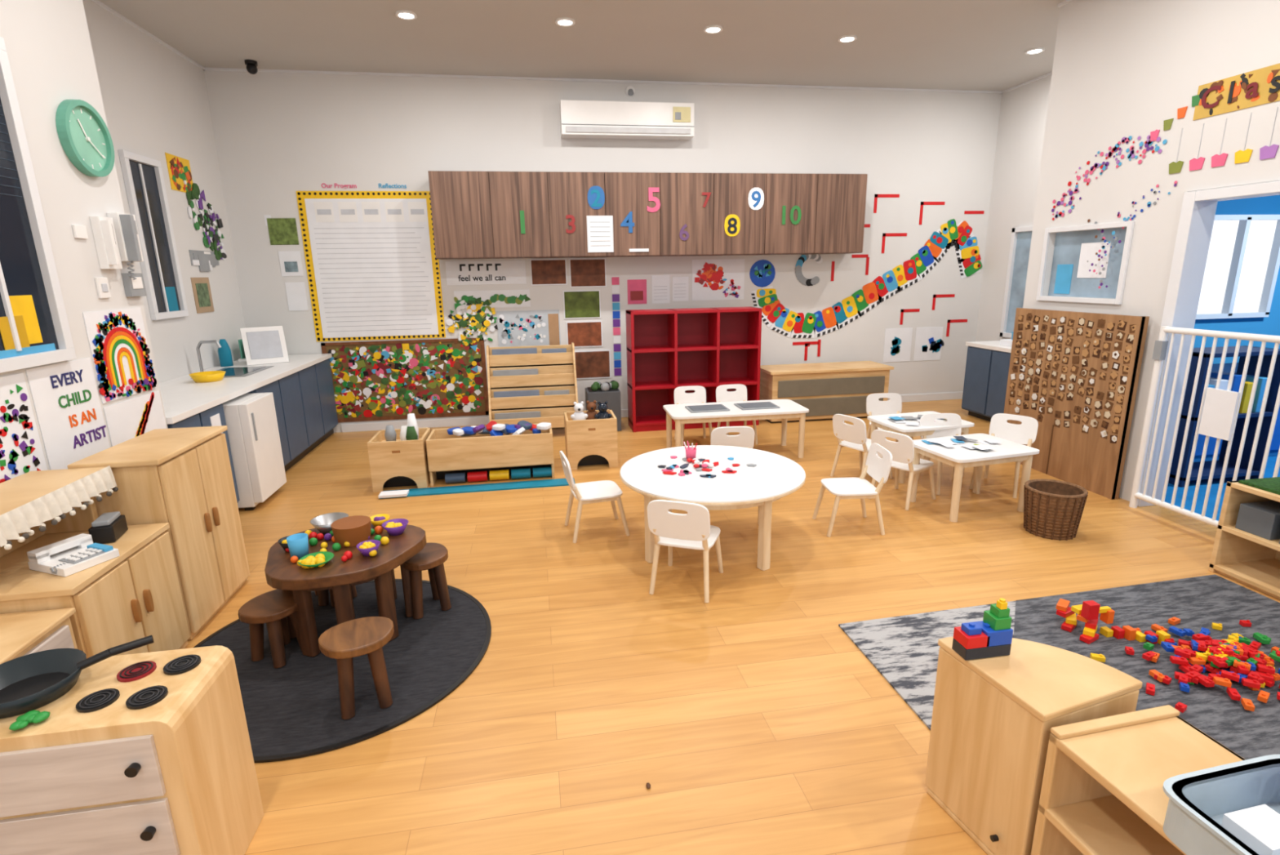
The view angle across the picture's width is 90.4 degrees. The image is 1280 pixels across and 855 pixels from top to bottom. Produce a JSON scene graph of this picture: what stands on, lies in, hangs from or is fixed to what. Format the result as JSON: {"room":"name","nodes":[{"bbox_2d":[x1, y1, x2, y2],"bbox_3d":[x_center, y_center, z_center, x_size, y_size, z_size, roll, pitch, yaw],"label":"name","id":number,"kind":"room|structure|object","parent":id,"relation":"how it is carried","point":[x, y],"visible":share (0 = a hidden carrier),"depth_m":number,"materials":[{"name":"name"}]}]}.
{"room":"children's room","nodes":[
{"label":"children's room","id":0,"kind":"room"},
{"bbox_2d":[0,0,168,470],"bbox_3d":[-2.595,-0.103,0.019,0.900,3.480,6.940,-3,14,-9],"label":"wall","id":1,"kind":"structure","parent":0,"point":[48,45],"depth_m":2.94,"materials":[{"name":"paint"}]},
{"bbox_2d":[0,372,47,483],"bbox_3d":[-2.514,0.077,2.480,0.006,0.520,0.450,-3,14,-9],"label":"painting","id":2,"kind":"object","parent":1,"relation":"attached to","point":[21,452],"visible":0.78,"depth_m":2.59,"materials":[{"name":"white paper"}]},
{"bbox_2d":[0,36,76,373],"bbox_3d":[-2.506,-0.818,2.203,0.035,1.310,1.130,-3,14,-9],"label":"window","id":3,"kind":"structure","parent":1,"relation":"in","point":[35,330],"depth_m":2.65,"materials":[{"name":"clear glass"}]},
{"bbox_2d":[25,357,110,470],"bbox_3d":[-2.588,-0.060,2.899,0.006,0.470,0.400,-3,14,-9],"label":"sign","id":4,"kind":"object","parent":1,"relation":"attached to","point":[65,397],"visible":0.98,"depth_m":2.87,"materials":[{"name":"white paper"}]},
{"bbox_2d":[55,99,114,177],"bbox_3d":[-2.674,-1.393,3.073,0.040,0.340,0.340,-3,14,-9],"label":"wall clock","id":5,"kind":"object","parent":1,"relation":"attached to","point":[85,138],"visible":1,"depth_m":3.06,"materials":[{"name":"green plastic"}]},
{"bbox_2d":[89,216,122,269],"bbox_3d":[-2.646,-0.920,3.177,0.075,0.250,0.110,-3,14,-9],"label":"intercom panel","id":6,"kind":"object","parent":1,"relation":"attached to","point":[103,228],"visible":1,"depth_m":3.13,"materials":[{"name":"white plastic"}]},
{"bbox_2d":[82,307,156,403],"bbox_3d":[-2.663,-0.380,3.276,0.011,0.445,0.474,-3,14,-9],"label":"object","id":7,"kind":"object","parent":1,"relation":"attached to","point":[120,351],"visible":1,"depth_m":3.25,"materials":[{"name":"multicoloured paper"}]},
{"bbox_2d":[106,212,143,279],"bbox_3d":[-2.659,-0.945,3.335,0.100,0.336,0.150,-3,14,-9],"label":"wall telephone","id":8,"kind":"object","parent":1,"relation":"attached to","point":[125,224],"visible":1,"depth_m":3.27,"materials":[{"name":"white plastic"}]},
{"bbox_2d":[103,390,166,446],"bbox_3d":[-2.659,0.031,3.388,0.008,0.383,0.480,-3,14,-9],"label":"painting","id":9,"kind":"object","parent":1,"relation":"attached to","point":[127,420],"visible":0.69,"depth_m":3.34,"materials":[{"name":"white paper"}]},
{"bbox_2d":[82,0,245,382],"bbox_3d":[-3.786,-1.234,4.735,0.150,3.480,3.100,-3,14,-9],"label":"wall","id":10,"kind":"structure","parent":0,"point":[156,103],"depth_m":5.22,"materials":[{"name":"paint"}]},
{"bbox_2d":[118,149,188,319],"bbox_3d":[-3.729,-1.451,4.901,0.035,1.200,0.480,-3,14,-9],"label":"window","id":11,"kind":"structure","parent":10,"relation":"in","point":[143,176],"depth_m":4.90,"materials":[{"name":"clear glass"}]},
{"bbox_2d":[164,152,192,192],"bbox_3d":[-3.848,-2.119,5.330,0.009,0.280,0.370,-3,14,-9],"label":"collage","id":12,"kind":"object","parent":10,"relation":"attached to","point":[179,168],"visible":1,"depth_m":5.30,"materials":[{"name":"yellow paper"}]},
{"bbox_2d":[188,249,219,313],"bbox_3d":[-3.854,-1.300,5.668,0.012,0.528,0.542,-3,14,-9],"label":"papers","id":13,"kind":"object","parent":10,"relation":"attached to","point":[206,260],"visible":1,"depth_m":5.58,"materials":[{"name":"paper"}]},
{"bbox_2d":[183,180,226,260],"bbox_3d":[-3.887,-1.838,5.713,0.013,0.646,0.589,-3,14,-9],"label":"collage","id":14,"kind":"object","parent":10,"relation":"attached to","point":[211,236],"visible":1,"depth_m":5.70,"materials":[{"name":"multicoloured paper"}]},
{"bbox_2d":[97,0,1065,91],"bbox_3d":[2.135,-2.503,1.954,11.300,0.100,10.200,-3,14,-9],"label":"ceiling","id":15,"kind":"structure","parent":0,"point":[963,45],"depth_m":5.24,"materials":[{"name":"paint"}]},
{"bbox_2d":[204,71,1001,432],"bbox_3d":[0.014,-1.840,6.938,8.600,3.480,0.150,-3,14,-9],"label":"wall","id":16,"kind":"structure","parent":0,"point":[277,135],"depth_m":6.69,"materials":[{"name":"paint"}]},
{"bbox_2d":[263,214,308,311],"bbox_3d":[-3.503,-1.622,6.303,0.280,0.920,0.006,-3,14,-9],"label":"photos","id":17,"kind":"object","parent":16,"relation":"attached to","point":[282,231],"visible":1,"depth_m":6.29,"materials":[{"name":"white paper"}]},
{"bbox_2d":[296,182,445,341],"bbox_3d":[-2.694,-1.656,6.430,1.280,1.528,0.013,-3,14,-9],"label":"bulletin board","id":18,"kind":"object","parent":16,"relation":"attached to","point":[372,266],"visible":0.98,"depth_m":6.43,"materials":[{"name":"paper"}]},
{"bbox_2d":[320,337,488,422],"bbox_3d":[-2.461,-0.504,6.749,1.630,0.840,0.012,-3,14,-9],"label":"mural","id":19,"kind":"object","parent":16,"relation":"attached to","point":[384,380],"visible":1,"depth_m":6.75,"materials":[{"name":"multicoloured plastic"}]},
{"bbox_2d":[445,296,497,346],"bbox_3d":[-1.776,-1.118,6.712,0.528,0.516,0.016,-3,14,-9],"label":"collage","id":20,"kind":"object","parent":16,"relation":"attached to","point":[479,322],"visible":1,"depth_m":6.70,"materials":[{"name":"multicoloured paper"}]},
{"bbox_2d":[444,260,526,284],"bbox_3d":[-1.603,-1.613,6.632,0.810,0.240,0.006,-3,14,-9],"label":"word sign","id":21,"kind":"object","parent":16,"relation":"attached to","point":[486,272],"visible":1,"depth_m":6.63,"materials":[{"name":"white paper"}]},
{"bbox_2d":[453,289,530,308],"bbox_3d":[-1.550,-1.353,6.702,0.793,0.180,0.008,-3,14,-9],"label":"leaf garland","id":22,"kind":"object","parent":16,"relation":"attached to","point":[495,298],"visible":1,"depth_m":6.71,"materials":[{"name":"green paper"}]},
{"bbox_2d":[496,309,560,346],"bbox_3d":[-1.193,-1.052,6.836,0.660,0.400,0.010,-3,14,-9],"label":"display board","id":23,"kind":"object","parent":16,"relation":"attached to","point":[527,327],"visible":1,"depth_m":6.83,"materials":[{"name":"white paper"}]},
{"bbox_2d":[529,258,567,285],"bbox_3d":[-0.966,-1.643,6.732,0.380,0.270,0.010,-3,14,-9],"label":"print","id":24,"kind":"object","parent":16,"relation":"attached to","point":[543,271],"visible":1,"depth_m":6.73,"materials":[{"name":"brown paper"}]},
{"bbox_2d":[562,289,600,319],"bbox_3d":[-0.625,-1.327,6.867,0.400,0.300,0.010,-3,14,-9],"label":"print","id":25,"kind":"object","parent":16,"relation":"attached to","point":[584,304],"visible":1,"depth_m":6.86,"materials":[{"name":"green paper"}]},
{"bbox_2d":[565,320,602,347],"bbox_3d":[-0.605,-1.017,6.945,0.390,0.280,0.010,-3,14,-9],"label":"print","id":26,"kind":"object","parent":16,"relation":"attached to","point":[585,333],"visible":0.86,"depth_m":6.94,"materials":[{"name":"paper"}]},
{"bbox_2d":[568,257,606,287],"bbox_3d":[-0.557,-1.652,6.800,0.390,0.300,0.010,-3,14,-9],"label":"print","id":27,"kind":"object","parent":16,"relation":"attached to","point":[587,272],"visible":1,"depth_m":6.79,"materials":[{"name":"brown paper"}]},
{"bbox_2d":[574,349,610,378],"bbox_3d":[-0.525,-0.696,7.036,0.400,0.310,0.010,-3,14,-9],"label":"print","id":28,"kind":"object","parent":16,"relation":"attached to","point":[589,364],"visible":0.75,"depth_m":7.03,"materials":[{"name":"brown paper"}]},
{"bbox_2d":[559,99,693,140],"bbox_3d":[-0.127,-3.096,6.419,1.340,0.310,0.214,-3,14,-9],"label":"air conditioner","id":29,"kind":"object","parent":16,"relation":"attached to","point":[579,119],"visible":1,"depth_m":6.34,"materials":[{"name":"white plastic"}]},
{"bbox_2d":[427,170,867,259],"bbox_3d":[0.175,-2.192,6.598,4.450,0.800,0.388,-3,14,-9],"label":"upper cabinet","id":30,"kind":"object","parent":16,"relation":"attached to","point":[476,215],"visible":1,"depth_m":6.40,"materials":[{"name":"brown wood"}]},
{"bbox_2d":[341,391,963,432],"bbox_3d":[0.466,-0.198,7.326,7.370,0.090,0.015,-3,14,-9],"label":"baseboard","id":31,"kind":"structure","parent":16,"relation":"attached to","point":[370,426],"depth_m":6.92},
{"bbox_2d":[651,275,688,303],"bbox_3d":[0.333,-1.518,6.989,0.410,0.300,0.003,-3,14,-9],"label":"notes","id":32,"kind":"object","parent":16,"relation":"attached to","point":[660,283],"visible":1,"depth_m":6.99,"materials":[{"name":"white paper"}]},
{"bbox_2d":[692,258,744,300],"bbox_3d":[0.870,-1.635,7.050,0.600,0.440,0.010,-3,14,-9],"label":"art","id":33,"kind":"object","parent":16,"relation":"attached to","point":[712,279],"visible":1,"depth_m":7.05,"materials":[{"name":"white paper"}]},
{"bbox_2d":[749,218,982,337],"bbox_3d":[2.640,-1.712,7.335,2.869,1.313,0.011,-3,14,-9],"label":"paper caterpillar","id":34,"kind":"object","parent":16,"relation":"attached to","point":[762,272],"visible":1,"depth_m":7.37,"materials":[{"name":"multicoloured paper"}]},
{"bbox_2d":[792,194,984,360],"bbox_3d":[2.881,-1.731,7.376,2.280,1.840,0.003,-3,14,-9],"label":"decals","id":35,"kind":"object","parent":16,"relation":"attached to","point":[806,344],"visible":0.97,"depth_m":7.31,"materials":[{"name":"paper"}]},
{"bbox_2d":[883,326,943,362],"bbox_3d":[3.289,-0.995,7.622,0.780,0.400,0.006,-3,14,-9],"label":"pictures","id":36,"kind":"object","parent":16,"relation":"attached to","point":[929,342],"visible":1,"depth_m":7.62,"materials":[{"name":"white paper"}]},
{"bbox_2d":[184,399,1279,854],"bbox_3d":[2.205,0.984,2.755,11.300,0.104,10.100,-3,14,-9],"label":"floor","id":37,"kind":"structure","parent":0,"point":[754,723],"depth_m":2.71,"materials":[{"name":"brown wood"}]},
{"bbox_2d":[0,607,77,663],"bbox_3d":[-2.131,0.928,2.003,0.480,0.520,0.415,-3,14,-9],"label":"base cabinet","id":38,"kind":"object","parent":37,"relation":"on","point":[25,633],"visible":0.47,"depth_m":2.07,"materials":[{"name":"brown wood"}]},
{"bbox_2d":[0,465,190,657],"bbox_3d":[-2.202,0.648,2.450,0.490,0.855,0.625,-3,14,-9],"label":"wooden cabinet","id":39,"kind":"object","parent":37,"relation":"on","point":[135,594],"visible":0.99,"depth_m":2.43,"materials":[{"name":"brown wood"}]},
{"bbox_2d":[26,533,119,576],"bbox_3d":[-2.103,0.470,2.353,0.200,0.070,0.193,4,15,19],"label":"cash register","id":40,"kind":"object","parent":39,"relation":"on","point":[73,554],"visible":1,"depth_m":2.33,"materials":[{"name":"white plastic"}]},
{"bbox_2d":[88,511,128,543],"bbox_3d":[-2.161,0.405,2.584,0.080,0.090,0.140,-6,15,-20],"label":"scale","id":41,"kind":"object","parent":39,"relation":"on","point":[108,527],"visible":0.97,"depth_m":2.54,"materials":[{"name":"black plastic"}]},
{"bbox_2d":[0,644,264,854],"bbox_3d":[-1.486,0.959,1.660,0.720,0.600,0.350,-3,14,-9],"label":"stove","id":42,"kind":"object","parent":37,"relation":"on","point":[150,753],"visible":1,"depth_m":1.54,"materials":[{"name":"brown wood"}]},
{"bbox_2d":[0,635,154,718],"bbox_3d":[-1.480,0.630,1.608,0.376,0.081,0.242,-3,14,-9],"label":"frying pan","id":43,"kind":"object","parent":42,"relation":"on","point":[32,681],"visible":1,"depth_m":1.65,"materials":[{"name":"black plastic"}]},
{"bbox_2d":[67,425,249,639],"bbox_3d":[-2.243,0.492,3.070,0.360,0.865,0.640,-3,14,-9],"label":"base cabinet","id":44,"kind":"object","parent":37,"relation":"on","point":[182,477],"visible":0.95,"depth_m":2.94,"materials":[{"name":"brown wood"}]},
{"bbox_2d":[159,340,337,502],"bbox_3d":[-3.308,-0.113,5.103,0.778,1.111,3.039,-3,14,-9],"label":"kitchen counter","id":45,"kind":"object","parent":37,"relation":"on","point":[301,387],"depth_m":5.34,"materials":[{"name":"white laminate"}]},
{"bbox_2d":[240,325,288,365],"bbox_3d":[-3.457,-0.757,5.855,0.340,0.331,0.145,-11,17,-37],"label":"picture frame","id":46,"kind":"object","parent":45,"relation":"on","point":[262,344],"visible":1,"depth_m":5.82,"materials":[{"name":"white plastic"}]},
{"bbox_2d":[222,392,286,510],"bbox_3d":[-3.026,0.180,4.602,0.650,0.770,0.460,-3,14,-9],"label":"fridge","id":47,"kind":"object","parent":37,"relation":"on","point":[251,419],"visible":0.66,"depth_m":4.48,"materials":[{"name":"white metal"}]},
{"bbox_2d":[193,578,491,762],"bbox_3d":[-1.331,0.980,2.803,1.320,0.010,1.320,-3,14,-9],"label":"round rug","id":48,"kind":"object","parent":37,"relation":"on","point":[292,710],"visible":0.5,"depth_m":2.61,"materials":[{"name":"black carpet"}]},
{"bbox_2d":[238,588,302,667],"bbox_3d":[-1.562,0.865,2.746,0.228,0.253,0.261,5,15,23],"label":"wooden stool","id":49,"kind":"object","parent":48,"relation":"on","point":[273,607],"visible":0.74,"depth_m":2.68,"materials":[{"name":"brown wood"}]},
{"bbox_2d":[264,522,426,656],"bbox_3d":[-1.338,0.731,2.953,0.682,0.400,0.644,-3,14,-9],"label":"table","id":50,"kind":"object","parent":48,"relation":"on","point":[338,576],"visible":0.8,"depth_m":2.73,"materials":[{"name":"brown wood"}]},
{"bbox_2d":[277,511,408,568],"bbox_3d":[-1.366,0.491,2.911,0.480,0.095,0.554,2,14,11],"label":"dishes","id":51,"kind":"object","parent":50,"relation":"on","point":[344,530],"visible":1,"depth_m":2.88,"materials":[{"name":"plastic"}]},
{"bbox_2d":[318,616,394,719],"bbox_3d":[-1.063,0.913,2.426,0.261,0.292,0.228,-8,15,-26],"label":"wooden stool","id":52,"kind":"object","parent":48,"relation":"on","point":[343,642],"visible":1,"depth_m":2.36,"materials":[{"name":"brown wood"}]},
{"bbox_2d":[402,542,451,618],"bbox_3d":[-1.048,0.746,3.108,0.228,0.292,0.261,-10,16,-33],"label":"wooden stool","id":53,"kind":"object","parent":48,"relation":"on","point":[432,557],"visible":0.73,"depth_m":3.04,"materials":[{"name":"brown wood"}]},
{"bbox_2d":[367,426,431,492],"bbox_3d":[-1.880,0.247,5.044,0.400,0.390,0.422,-3,14,-9],"label":"storage box","id":54,"kind":"object","parent":37,"relation":"on","point":[397,463],"visible":0.85,"depth_m":4.85,"materials":[{"name":"brown wood"}]},
{"bbox_2d":[377,477,574,498],"bbox_3d":[-1.230,0.459,4.890,1.450,0.030,0.170,-3,14,-9],"label":"play mat","id":55,"kind":"object","parent":37,"relation":"on","point":[557,482],"visible":0.93,"depth_m":4.88,"materials":[{"name":"teal rubber"}]},
{"bbox_2d":[426,423,555,486],"bbox_3d":[-1.189,0.214,5.151,0.960,0.380,0.370,-3,14,-9],"label":"storage box","id":56,"kind":"object","parent":37,"relation":"on","point":[452,458],"visible":0.94,"depth_m":4.99,"materials":[{"name":"brown wood"}]},
{"bbox_2d":[447,420,551,436],"bbox_3d":[-1.128,0.023,5.104,0.828,0.125,0.280,-3,14,-9],"label":"fabric squares","id":57,"kind":"object","parent":56,"relation":"on","point":[492,428],"visible":0.98,"depth_m":5.08,"materials":[{"name":"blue fabric"}]},
{"bbox_2d":[486,342,577,429],"bbox_3d":[-1.082,-0.371,6.442,0.880,0.900,0.479,-3,14,-9],"label":"display rack","id":58,"kind":"object","parent":37,"relation":"on","point":[511,376],"visible":0.76,"depth_m":6.43,"materials":[{"name":"brown wood"}]},
{"bbox_2d":[564,408,617,469],"bbox_3d":[-0.427,0.098,5.487,0.420,0.420,0.382,-3,14,-9],"label":"storage box","id":59,"kind":"object","parent":37,"relation":"on","point":[594,441],"visible":0.91,"depth_m":5.30,"materials":[{"name":"brown wood"}]},
{"bbox_2d":[559,450,630,542],"bbox_3d":[-0.290,0.405,4.010,0.378,0.524,0.316,-5,14,-16],"label":"chair","id":60,"kind":"object","parent":37,"relation":"on","point":[596,491],"visible":1,"depth_m":3.94,"materials":[{"name":"white laminate"}]},
{"bbox_2d":[585,380,621,431],"bbox_3d":[-0.387,-0.234,6.656,0.342,0.508,0.300,-3,14,-9],"label":"crate","id":61,"kind":"object","parent":37,"relation":"on","point":[609,392],"visible":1,"depth_m":6.51,"materials":[{"name":"black plastic"}]},
{"bbox_2d":[647,499,723,602],"bbox_3d":[0.244,0.570,3.297,0.316,0.524,0.378,4,15,19],"label":"chair","id":62,"kind":"object","parent":37,"relation":"on","point":[693,529],"visible":1,"depth_m":3.14,"materials":[{"name":"white laminate"}]},
{"bbox_2d":[626,306,761,431],"bbox_3d":[0.557,-0.620,6.668,1.350,1.220,0.350,-3,14,-9],"label":"cube shelf","id":63,"kind":"object","parent":37,"relation":"on","point":[668,349],"visible":0.77,"depth_m":6.71,"materials":[{"name":"laminate"}]},
{"bbox_2d":[619,444,805,570],"bbox_3d":[0.426,0.470,3.816,1.083,0.460,1.083,-10,17,-33],"label":"round table","id":64,"kind":"object","parent":37,"relation":"on","point":[774,477],"visible":0.92,"depth_m":3.57,"materials":[{"name":"white laminate"}]},
{"bbox_2d":[657,440,756,477],"bbox_3d":[0.398,0.184,3.784,0.587,0.110,0.400,1,14,9],"label":"supplies","id":65,"kind":"object","parent":64,"relation":"on","point":[691,452],"visible":1,"depth_m":3.80,"materials":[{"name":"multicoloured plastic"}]},
{"bbox_2d":[710,426,754,448],"bbox_3d":[0.656,0.205,4.760,0.316,0.524,0.378,-2,14,-3],"label":"chair","id":66,"kind":"object","parent":37,"relation":"on","point":[745,438],"visible":0.42,"depth_m":4.55,"materials":[{"name":"white laminate"}]},
{"bbox_2d":[662,399,808,457],"bbox_3d":[0.833,0.033,5.638,1.200,0.430,0.520,-3,14,-8],"label":"rectangular table","id":67,"kind":"object","parent":37,"relation":"on","point":[788,408],"visible":0.96,"depth_m":5.45,"materials":[{"name":"white laminate"}]},
{"bbox_2d":[759,360,893,422],"bbox_3d":[2.019,-0.401,7.056,1.390,0.560,0.510,-3,14,-9],"label":"console table","id":68,"kind":"object","parent":37,"relation":"on","point":[827,389],"visible":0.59,"depth_m":6.84,"materials":[{"name":"brown wood"}]},
{"bbox_2d":[812,442,892,537],"bbox_3d":[1.327,0.379,4.000,0.378,0.524,0.316,-2,14,-2],"label":"chair","id":69,"kind":"object","parent":37,"relation":"on","point":[878,468],"visible":1,"depth_m":3.93,"materials":[{"name":"white laminate"}]},
{"bbox_2d":[830,413,892,479],"bbox_3d":[1.730,0.142,4.937,0.378,0.524,0.316,-9,16,-30],"label":"chair","id":70,"kind":"object","parent":37,"relation":"on","point":[854,436],"visible":0.88,"depth_m":4.84,"materials":[{"name":"plastic"}]},
{"bbox_2d":[866,392,913,441],"bbox_3d":[2.170,-0.007,5.516,0.316,0.524,0.378,-1,14,-1],"label":"chair","id":71,"kind":"object","parent":37,"relation":"on","point":[874,406],"visible":0.5,"depth_m":5.63,"materials":[{"name":"white laminate"}]},
{"bbox_2d":[868,429,935,510],"bbox_3d":[1.852,0.256,4.463,0.378,0.524,0.316,-11,17,-35],"label":"chair","id":72,"kind":"object","parent":37,"relation":"on","point":[902,451],"visible":0.75,"depth_m":4.33,"materials":[{"name":"white laminate"}]},
{"bbox_2d":[866,410,974,483],"bbox_3d":[2.207,0.148,5.067,0.640,0.430,0.500,-4,14,-13],"label":"rectangular table","id":73,"kind":"object","parent":37,"relation":"on","point":[877,420],"visible":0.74,"depth_m":4.88,"materials":[{"name":"white laminate"}]},
{"bbox_2d":[918,413,979,494],"bbox_3d":[2.289,0.189,4.707,0.316,0.524,0.378,-1,14,-1],"label":"chair","id":74,"kind":"object","parent":37,"relation":"on","point":[953,419],"visible":0.43,"depth_m":4.82,"materials":[{"name":"white laminate"}]},
{"bbox_2d":[910,433,1039,522],"bbox_3d":[2.234,0.330,4.323,0.660,0.430,0.500,-5,14,-16],"label":"rectangular table","id":75,"kind":"object","parent":37,"relation":"on","point":[959,456],"visible":0.88,"depth_m":4.16,"materials":[{"name":"white laminate"}]},
{"bbox_2d":[961,340,1011,422],"bbox_3d":[3.947,-0.465,6.668,0.660,0.800,0.840,-3,14,-9],"label":"base cabinet","id":76,"kind":"object","parent":37,"relation":"on","point":[988,362],"visible":0.44,"depth_m":6.67,"materials":[{"name":"grey laminate"}]},
{"bbox_2d":[968,413,1038,497],"bbox_3d":[2.669,0.193,4.664,0.316,0.524,0.378,12,19,43],"label":"chair","id":77,"kind":"object","parent":37,"relation":"on","point":[1025,433],"visible":0.56,"depth_m":4.71,"materials":[{"name":"white laminate"}]},
{"bbox_2d":[924,635,1142,854],"bbox_3d":[1.114,0.912,1.813,0.400,0.530,0.357,-3,14,-9],"label":"base cabinet","id":78,"kind":"object","parent":37,"relation":"on","point":[993,719],"visible":0.68,"depth_m":1.73,"materials":[{"name":"brown wood"}]},
{"bbox_2d":[951,597,1013,660],"bbox_3d":[0.970,0.559,1.793,0.140,0.166,0.060,-3,14,-9],"label":"blocks","id":79,"kind":"object","parent":78,"relation":"on","point":[992,636],"visible":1,"depth_m":1.78,"materials":[{"name":"multicoloured plastic"}]},
{"bbox_2d":[1023,479,1088,540],"bbox_3d":[2.525,0.502,3.893,0.330,0.290,0.330,-3,14,-9],"label":"wicker basket","id":80,"kind":"object","parent":37,"relation":"on","point":[1053,509],"visible":1,"depth_m":3.81,"materials":[{"name":"wicker"}]},
{"bbox_2d":[838,573,1279,759],"bbox_3d":[2.084,1.009,2.438,2.140,0.009,1.520,-3,14,-9],"label":"patterned rug","id":81,"kind":"object","parent":37,"relation":"on","point":[904,650],"visible":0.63,"depth_m":2.80,"materials":[{"name":"carpet"}]},
{"bbox_2d":[1055,598,1115,644],"bbox_3d":[1.959,0.824,2.841,0.170,0.158,0.208,-7,15,-24],"label":"block digger","id":82,"kind":"object","parent":81,"relation":"on","point":[1087,612],"visible":1,"depth_m":2.78,"materials":[{"name":"red plastic"}]},
{"bbox_2d":[1099,625,1170,644],"bbox_3d":[2.150,0.897,2.766,0.246,0.050,0.048,4,15,20],"label":"train","id":83,"kind":"object","parent":81,"relation":"on","point":[1127,632],"visible":0.88,"depth_m":2.76,"materials":[{"name":"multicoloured plastic"}]},
{"bbox_2d":[1089,616,1279,712],"bbox_3d":[2.350,0.924,2.526,0.935,0.101,0.720,-3,14,-9],"label":"blocks","id":84,"kind":"object","parent":81,"relation":"on","point":[1235,658],"visible":1,"depth_m":2.52,"materials":[{"name":"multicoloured plastic"}]},
{"bbox_2d":[1004,307,1149,499],"bbox_3d":[3.216,-0.240,4.834,0.060,1.260,1.120,-3,14,-9],"label":"board","id":85,"kind":"object","parent":37,"relation":"on","point":[1077,374],"visible":1,"depth_m":4.67,"materials":[{"name":"brown wood"}]},
{"bbox_2d":[1031,704,1245,854],"bbox_3d":[1.268,1.055,1.270,0.360,0.504,0.800,-4,14,-12],"label":"open corner shelf","id":86,"kind":"object","parent":37,"relation":"on","point":[1102,793],"visible":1,"depth_m":1.52,"materials":[{"name":"brown wood"}]},
{"bbox_2d":[1162,753,1279,854],"bbox_3d":[1.224,0.755,1.154,0.360,0.160,0.320,-4,14,-12],"label":"plastic tub","id":87,"kind":"object","parent":86,"relation":"on","point":[1232,808],"visible":1,"depth_m":1.24,"materials":[{"name":"white plastic"}]},
{"bbox_2d":[1128,325,1279,527],"bbox_3d":[3.388,0.045,3.759,0.052,1.210,0.874,-3,14,-9],"label":"safety gate","id":88,"kind":"object","parent":37,"relation":"on","point":[1219,411],"visible":0.77,"depth_m":3.79,"materials":[{"name":"white metal"}]},
{"bbox_2d":[1168,345,1279,487],"bbox_3d":[4.266,-0.089,4.728,0.700,0.980,0.300,-3,14,-9],"label":"bookshelf","id":89,"kind":"object","parent":37,"relation":"on","point":[1275,382],"visible":0.41,"depth_m":4.63,"materials":[{"name":"blue wood"}]},
{"bbox_2d":[1193,362,1279,462],"bbox_3d":[4.968,-0.142,5.399,2.340,0.740,0.420,-3,14,-9],"label":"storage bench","id":90,"kind":"object","parent":37,"relation":"on","point":[1275,443],"visible":0.04,"depth_m":5.24,"materials":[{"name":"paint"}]},
{"bbox_2d":[1208,476,1279,599],"bbox_3d":[3.341,0.661,2.705,0.400,0.515,1.380,-3,14,-9],"label":"shelf","id":91,"kind":"object","parent":37,"relation":"on","point":[1246,550],"visible":1,"depth_m":3.27,"materials":[{"name":"brown wood"}]},
{"bbox_2d":[975,75,1051,341],"bbox_3d":[4.329,-1.795,6.439,0.150,3.480,2.250,-3,14,-9],"label":"wall","id":92,"kind":"structure","parent":0,"point":[1024,108],"depth_m":7.05,"materials":[{"name":"paint"}]},
{"bbox_2d":[1000,226,1032,337],"bbox_3d":[4.199,-1.522,6.743,0.040,1.190,0.850,-3,14,-9],"label":"window","id":93,"kind":"structure","parent":92,"relation":"in","point":[1020,239],"depth_m":7.02,"materials":[{"name":"clear glass"}]},
{"bbox_2d":[1022,0,1279,501],"bbox_3d":[3.857,-0.565,1.440,0.120,3.480,7.750,-3,14,-9],"label":"wall","id":94,"kind":"structure","parent":0,"point":[1121,68],"depth_m":4.18,"materials":[{"name":"paint"}]},
{"bbox_2d":[90,0,1073,93],"bbox_3d":[0.846,-2.347,1.665,8.150,0.020,10.000,-3,14,-9],"label":"trim","id":95,"kind":"structure","parent":94,"relation":"attached to","point":[96,2],"depth_m":6.24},
{"bbox_2d":[1035,220,1134,304],"bbox_3d":[3.267,-1.200,4.674,0.080,0.550,0.750,-3,14,-9],"label":"window","id":96,"kind":"structure","parent":94,"relation":"in","point":[1070,275],"depth_m":4.67,"materials":[{"name":"clear glass"}]},
{"bbox_2d":[1051,129,1177,288],"bbox_3d":[3.260,-1.485,4.460,0.001,0.998,0.983,-3,14,-9],"label":"wall decal","id":97,"kind":"object","parent":94,"relation":"attached to","point":[1126,140],"visible":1,"depth_m":4.40,"materials":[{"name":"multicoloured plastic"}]},
{"bbox_2d":[1137,180,1279,506],"bbox_3d":[3.517,-0.341,3.636,0.170,2.015,1.060,-3,14,-9],"label":"door frame","id":98,"kind":"structure","parent":94,"relation":"in","point":[1197,213],"depth_m":3.97,"materials":[{"name":"wood"}]},
{"bbox_2d":[1150,94,1279,173],"bbox_3d":[3.403,-1.692,3.496,0.006,0.430,1.295,-3,14,-9],"label":"bunting flags","id":99,"kind":"object","parent":94,"relation":"attached to","point":[1265,152],"visible":1,"depth_m":3.79,"materials":[{"name":"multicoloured paper"}]},
{"bbox_2d":[1192,63,1279,120],"bbox_3d":[3.422,-1.821,3.307,0.012,0.190,1.065,-3,14,-9],"label":"banner","id":100,"kind":"object","parent":94,"relation":"attached to","point":[1260,86],"visible":1,"depth_m":3.58,"materials":[{"name":"paper"}]},
{"bbox_2d":[1193,195,1279,364],"bbox_3d":[5.662,-0.709,3.436,4.080,2.750,4.250,-3,14,-9],"label":"wall","id":101,"kind":"structure","parent":0,"point":[1268,205],"depth_m":5.48,"materials":[{"name":"paint"}]},
{"bbox_2d":[1195,214,1279,319],"bbox_3d":[5.010,-1.344,5.346,0.800,0.840,0.060,-3,14,-9],"label":"window","id":102,"kind":"structure","parent":101,"relation":"in","point":[1245,220],"depth_m":5.37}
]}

